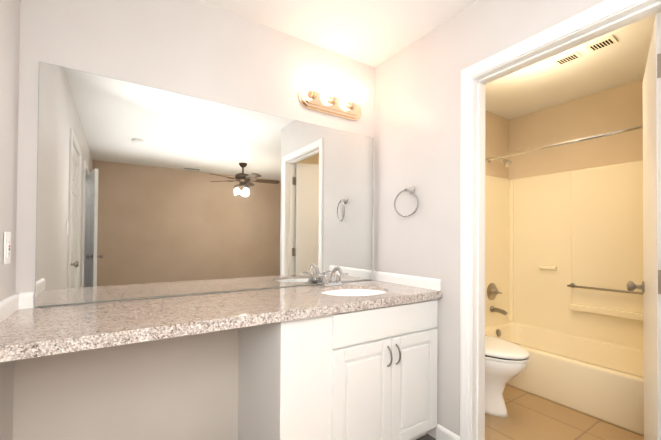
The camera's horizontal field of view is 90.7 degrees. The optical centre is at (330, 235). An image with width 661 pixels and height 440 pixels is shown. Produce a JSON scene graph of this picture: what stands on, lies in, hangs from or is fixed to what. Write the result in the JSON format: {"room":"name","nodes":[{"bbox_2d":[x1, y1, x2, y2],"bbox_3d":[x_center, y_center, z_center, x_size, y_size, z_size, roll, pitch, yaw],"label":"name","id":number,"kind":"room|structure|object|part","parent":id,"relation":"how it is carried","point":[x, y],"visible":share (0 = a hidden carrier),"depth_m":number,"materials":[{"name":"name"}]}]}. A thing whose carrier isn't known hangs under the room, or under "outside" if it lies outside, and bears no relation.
{"room":"bathroom","nodes":[
{"label":"bathroom","id":0,"kind":"room"},
{"bbox_2d":[0,0,19,439],"bbox_3d":[-0.859,-0.048,0.572,0.120,2.440,1.770,1,-1,-33],"label":"wall","id":1,"kind":"structure","parent":0,"point":[9,52],"depth_m":1.24,"materials":[{"name":"beige paint"}]},
{"bbox_2d":[3,232,10,264],"bbox_3d":[-1.207,0.047,1.222,0.010,0.120,0.072,1,-1,-33],"label":"outlet","id":2,"kind":"object","parent":1,"relation":"attached to","point":[7,246],"visible":1,"depth_m":1.21,"materials":[{"name":"white plastic"}]},
{"bbox_2d":[0,293,18,322],"bbox_3d":[-1.127,0.268,1.097,0.013,0.066,0.592,1,-1,-33],"label":"trim","id":3,"kind":"structure","parent":1,"relation":"attached to","point":[9,305],"depth_m":1.22,"materials":[{"name":"white"}]},
{"bbox_2d":[19,292,33,308],"bbox_3d":[-1.262,0.270,1.355,0.044,0.066,0.013,1,-1,-33],"label":"trim","id":4,"kind":"structure","parent":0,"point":[26,300],"depth_m":1.35,"materials":[{"name":"white"}]},
{"bbox_2d":[15,0,374,307],"bbox_3d":[-0.564,-0.447,1.892,2.050,1.608,0.128,1,-1,-33],"label":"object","id":5,"kind":"structure","parent":0,"point":[143,191],"depth_m":1.68,"materials":[{"name":"beige paint"}]},
{"bbox_3d":[-0.567,-0.447,1.895,2.050,1.608,0.120,1,-1,-33],"label":"wall mirror","id":6,"kind":"part","parent":5,"relation":"part of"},
{"bbox_2d":[298,74,366,120],"bbox_3d":[0.048,-0.901,2.135,0.500,0.184,0.153,1,-1,-33],"label":"sconce","id":7,"kind":"object","parent":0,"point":[318,98],"visible":1,"depth_m":2.13,"materials":[{"name":"gold"}]},
{"bbox_2d":[416,434,435,439],"bbox_3d":[1.538,1.237,0.334,6.240,0.100,5.020,1,-1,-33],"label":"floor","id":8,"kind":"structure","parent":0,"point":[427,437],"depth_m":1.92,"materials":[{"name":"tile"}]},
{"bbox_2d":[13,328,238,439],"bbox_3d":[-0.575,0.773,1.882,2.050,0.832,0.120,1,-1,-33],"label":"wall","id":9,"kind":"structure","parent":8,"relation":"on","point":[180,388],"depth_m":1.57,"materials":[{"name":"beige paint"}]},
{"bbox_2d":[0,291,441,439],"bbox_3d":[-0.321,0.760,1.604,1.924,0.855,0.615,1,-1,-33],"label":"bathroom vanity","id":10,"kind":"object","parent":8,"relation":"on","point":[332,359],"depth_m":1.55,"materials":[{"name":"white"}]},
{"bbox_2d":[0,280,435,346],"bbox_3d":[-0.322,0.323,1.615,1.924,0.020,0.602,1,-1,-33],"label":"countertop","id":11,"kind":"structure","parent":10,"relation":"on","point":[23,327],"depth_m":1.32,"materials":[{"name":"beige stone"}]},
{"bbox_2d":[318,267,347,286],"bbox_3d":[0.035,0.258,2.047,0.230,0.125,0.139,1,-1,-33],"label":"faucet","id":12,"kind":"object","parent":11,"relation":"on","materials":[{"name":"silver metal"}]},
{"bbox_2d":[316,283,383,298],"bbox_3d":[0.136,0.414,1.890,0.466,0.174,0.395,1,-1,-33],"label":"sink","id":13,"kind":"object","parent":11,"relation":"in","point":[343,292],"depth_m":2.05,"materials":[{"name":"white ceramic"}]},
{"bbox_2d":[200,0,660,118],"bbox_3d":[1.556,-1.303,0.362,6.240,0.100,5.020,1,-1,-33],"label":"ceiling","id":14,"kind":"structure","parent":0,"point":[374,33],"depth_m":2.08,"materials":[{"name":"white paint"}]},
{"bbox_2d":[553,51,582,65],"bbox_3d":[1.646,-1.225,2.266,0.105,0.010,0.140,1,-1,-33],"label":"vent","id":15,"kind":"object","parent":14,"relation":"attached to","point":[570,57],"visible":1,"depth_m":2.25,"materials":[{"name":"white metal"}]},
{"bbox_2d":[585,35,617,51],"bbox_3d":[1.741,-1.227,2.095,0.105,0.010,0.140,1,-1,-33],"label":"vent","id":16,"kind":"object","parent":14,"relation":"attached to","point":[602,43],"visible":0.98,"depth_m":2.08,"materials":[{"name":"beige plastic"}]},
{"bbox_2d":[374,0,605,438],"bbox_3d":[0.791,-0.023,1.789,0.116,2.440,1.540,1,-1,-33],"label":"wall","id":17,"kind":"structure","parent":0,"point":[417,109],"depth_m":1.93,"materials":[{"name":"beige paint"}]},
{"bbox_2d":[394,186,418,216],"bbox_3d":[0.490,-0.215,2.074,0.078,0.201,0.170,1,-1,-33],"label":"towel ring","id":18,"kind":"object","parent":17,"relation":"attached to","point":[411,190],"visible":1,"depth_m":2.07,"materials":[{"name":"silver metal"}]},
{"bbox_2d":[372,271,440,290],"bbox_3d":[0.475,0.291,2.146,0.013,0.066,0.592,1,-1,-33],"label":"trim","id":19,"kind":"structure","parent":17,"relation":"attached to","point":[421,282],"depth_m":2.10,"materials":[{"name":"white"}]},
{"bbox_2d":[436,424,459,439],"bbox_3d":[0.663,1.150,1.843,0.012,0.095,0.157,1,-1,-33],"label":"baseboard","id":20,"kind":"structure","parent":17,"relation":"attached to","point":[442,433],"depth_m":1.86,"materials":[{"name":"white wood"}]},
{"bbox_2d":[460,0,660,439],"bbox_3d":[1.002,0.144,1.463,0.151,2.102,0.859,1,-1,-33],"label":"door frame","id":21,"kind":"structure","parent":17,"relation":"attached to","point":[599,20],"depth_m":1.74,"materials":[{"name":"white wood"}]},
{"bbox_2d":[485,110,508,178],"bbox_3d":[1.112,-0.007,2.992,1.970,2.440,0.120,1,-1,-33],"label":"wall","id":22,"kind":"structure","parent":0,"point":[496,135],"depth_m":3.29,"materials":[{"name":"paint"}]},
{"bbox_2d":[488,157,511,166],"bbox_3d":[1.623,-0.707,3.130,0.072,0.127,0.215,1,-1,-33],"label":"shower head","id":23,"kind":"object","parent":22,"relation":"attached to","point":[507,163],"visible":0.65,"depth_m":3.07},
{"bbox_2d":[485,125,642,160],"bbox_3d":[1.667,-0.660,2.368,0.060,0.060,1.536,1,-1,-33],"label":"shower rod","id":24,"kind":"object","parent":22,"relation":"attached to","point":[640,127],"visible":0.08,"depth_m":2.31,"materials":[{"name":"silver metal"}]},
{"bbox_2d":[485,384,643,439],"bbox_3d":[1.537,1.210,2.270,1.780,0.005,1.540,1,-1,-33],"label":"floor","id":25,"kind":"structure","parent":0,"point":[532,417],"depth_m":2.08,"materials":[{"name":"beige tile"}]},
{"bbox_2d":[485,336,529,416],"bbox_3d":[1.035,0.813,2.389,0.450,0.785,0.776,1,-1,-33],"label":"toilet","id":26,"kind":"object","parent":25,"relation":"on","point":[506,361],"visible":0.23,"depth_m":2.15,"materials":[{"name":"white ceramic"}]},
{"bbox_2d":[485,160,643,435],"bbox_3d":[1.959,0.314,2.552,0.781,1.800,1.534,1,-1,-33],"label":"bathtub","id":27,"kind":"object","parent":25,"relation":"on","point":[549,238],"visible":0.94,"depth_m":2.80,"materials":[{"name":"beige plastic"}]},
{"bbox_2d":[567,283,642,294],"bbox_3d":[2.273,0.442,2.632,0.053,0.044,0.614,1,-1,-33],"label":"grab bar","id":28,"kind":"object","parent":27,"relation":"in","point":[572,285],"visible":0.75,"depth_m":2.66,"materials":[{"name":"silver metal"}]},
{"bbox_2d":[509,79,642,179],"bbox_3d":[2.340,-0.001,2.804,0.120,2.440,1.540,1,-1,-33],"label":"wall","id":29,"kind":"structure","parent":0,"point":[621,107],"depth_m":2.90,"materials":[{"name":"beige paint"}]},
{"bbox_3d":[2.459,-0.010,1.889,2.785,2.440,0.120,1,-1,-33],"label":"bath","id":30,"kind":"object","parent":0,"visible":0},
{"bbox_2d":[626,13,660,439],"bbox_3d":[1.467,0.178,1.479,0.173,2.018,0.723,0,-1,41],"label":"door","id":31,"kind":"structure","parent":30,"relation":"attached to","point":[650,286],"depth_m":1.36,"materials":[{"name":"white wood"}]}
]}

